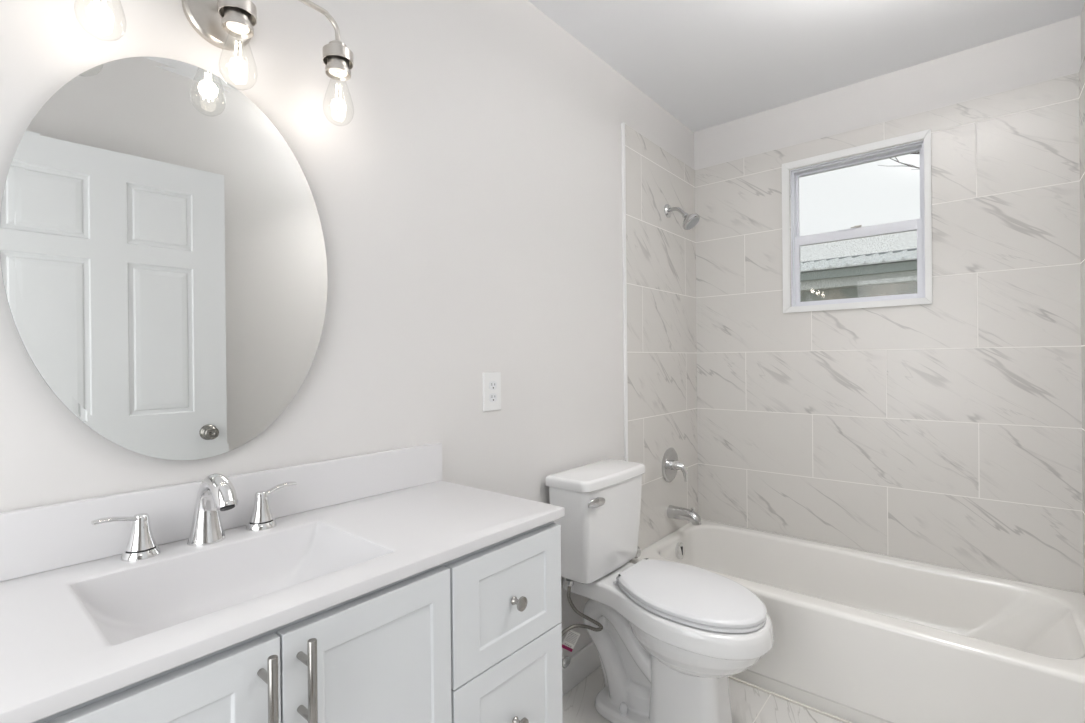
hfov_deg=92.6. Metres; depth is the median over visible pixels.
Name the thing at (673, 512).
tub spout
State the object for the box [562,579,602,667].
water supply line
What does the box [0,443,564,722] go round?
countertop
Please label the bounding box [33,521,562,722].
vanity cabinet
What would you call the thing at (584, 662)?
baseboard
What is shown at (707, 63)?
ceiling
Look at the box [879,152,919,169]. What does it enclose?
bare tree
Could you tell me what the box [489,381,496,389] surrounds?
receptacle
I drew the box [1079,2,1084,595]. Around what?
wall
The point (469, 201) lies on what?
wall
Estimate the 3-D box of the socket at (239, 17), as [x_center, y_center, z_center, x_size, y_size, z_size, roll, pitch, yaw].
[-0.592,-0.678,1.008,0.065,0.068,0.065,-1,0,40]
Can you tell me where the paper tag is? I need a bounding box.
[562,630,579,651]
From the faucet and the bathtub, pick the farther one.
the bathtub
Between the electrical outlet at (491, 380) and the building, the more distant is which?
the building
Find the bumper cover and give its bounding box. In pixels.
[634,547,640,557]
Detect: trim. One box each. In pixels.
[621,122,627,460]
[728,676,851,722]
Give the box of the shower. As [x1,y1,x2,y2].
[664,204,699,229]
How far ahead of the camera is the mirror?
0.98 m
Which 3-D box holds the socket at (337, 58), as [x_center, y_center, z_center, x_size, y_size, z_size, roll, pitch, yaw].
[-0.460,-0.679,1.167,0.065,0.068,0.065,-1,0,40]
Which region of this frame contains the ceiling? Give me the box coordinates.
[528,0,1084,131]
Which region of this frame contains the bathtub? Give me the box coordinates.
[631,519,1084,722]
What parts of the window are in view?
sash, sash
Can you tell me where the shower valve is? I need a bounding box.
[662,447,687,481]
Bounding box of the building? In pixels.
[800,248,916,301]
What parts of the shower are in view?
arm, nozzle plate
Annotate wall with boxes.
[0,0,697,658]
[694,15,1082,593]
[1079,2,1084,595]
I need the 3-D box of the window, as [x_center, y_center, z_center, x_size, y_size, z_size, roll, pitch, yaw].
[1.463,-0.616,2.443,0.597,0.743,0.119,-1,0,40]
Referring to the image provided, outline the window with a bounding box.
[782,129,931,312]
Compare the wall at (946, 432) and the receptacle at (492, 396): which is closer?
the receptacle at (492, 396)
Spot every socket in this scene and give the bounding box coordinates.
[218,0,256,38]
[322,40,352,80]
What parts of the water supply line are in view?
valve handle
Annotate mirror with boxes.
[0,57,327,459]
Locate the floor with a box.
[562,665,852,722]
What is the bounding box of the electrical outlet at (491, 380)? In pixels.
[483,372,500,411]
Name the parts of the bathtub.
overflow plate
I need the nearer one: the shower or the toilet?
the toilet
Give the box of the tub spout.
[667,505,700,524]
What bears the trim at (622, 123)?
attached to the wall at (469, 201)
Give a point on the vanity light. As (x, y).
(225, 24)
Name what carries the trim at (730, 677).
attached to the bathtub
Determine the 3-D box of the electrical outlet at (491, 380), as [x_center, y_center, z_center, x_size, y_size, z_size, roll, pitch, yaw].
[-0.161,0.097,1.673,0.008,0.124,0.078,-1,0,40]
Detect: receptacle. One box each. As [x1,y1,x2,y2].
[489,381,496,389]
[489,393,496,401]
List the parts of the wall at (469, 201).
tile panel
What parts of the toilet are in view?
tank lid, tank, flush lever, bowl, seat, seat lid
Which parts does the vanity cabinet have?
door, handle, handle, door, drawer, drawer, knob, knob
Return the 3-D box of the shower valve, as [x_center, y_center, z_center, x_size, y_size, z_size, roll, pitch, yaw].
[0.680,0.522,2.597,0.094,0.174,0.174,-1,0,40]
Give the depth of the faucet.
0.97 m
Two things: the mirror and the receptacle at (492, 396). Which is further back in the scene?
the receptacle at (492, 396)
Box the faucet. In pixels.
[91,473,296,561]
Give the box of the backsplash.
[0,443,441,581]
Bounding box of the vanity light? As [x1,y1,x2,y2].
[74,0,353,125]
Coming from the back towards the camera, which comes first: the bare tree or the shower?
the bare tree
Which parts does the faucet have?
lever, handle, spout, handle, lever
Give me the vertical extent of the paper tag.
0.084 m
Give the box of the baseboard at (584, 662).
[562,641,600,695]
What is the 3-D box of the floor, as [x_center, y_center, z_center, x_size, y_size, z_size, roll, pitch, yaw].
[0.290,1.288,1.030,1.709,0.080,3.820,-1,0,40]
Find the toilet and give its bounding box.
[545,459,773,722]
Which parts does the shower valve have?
lever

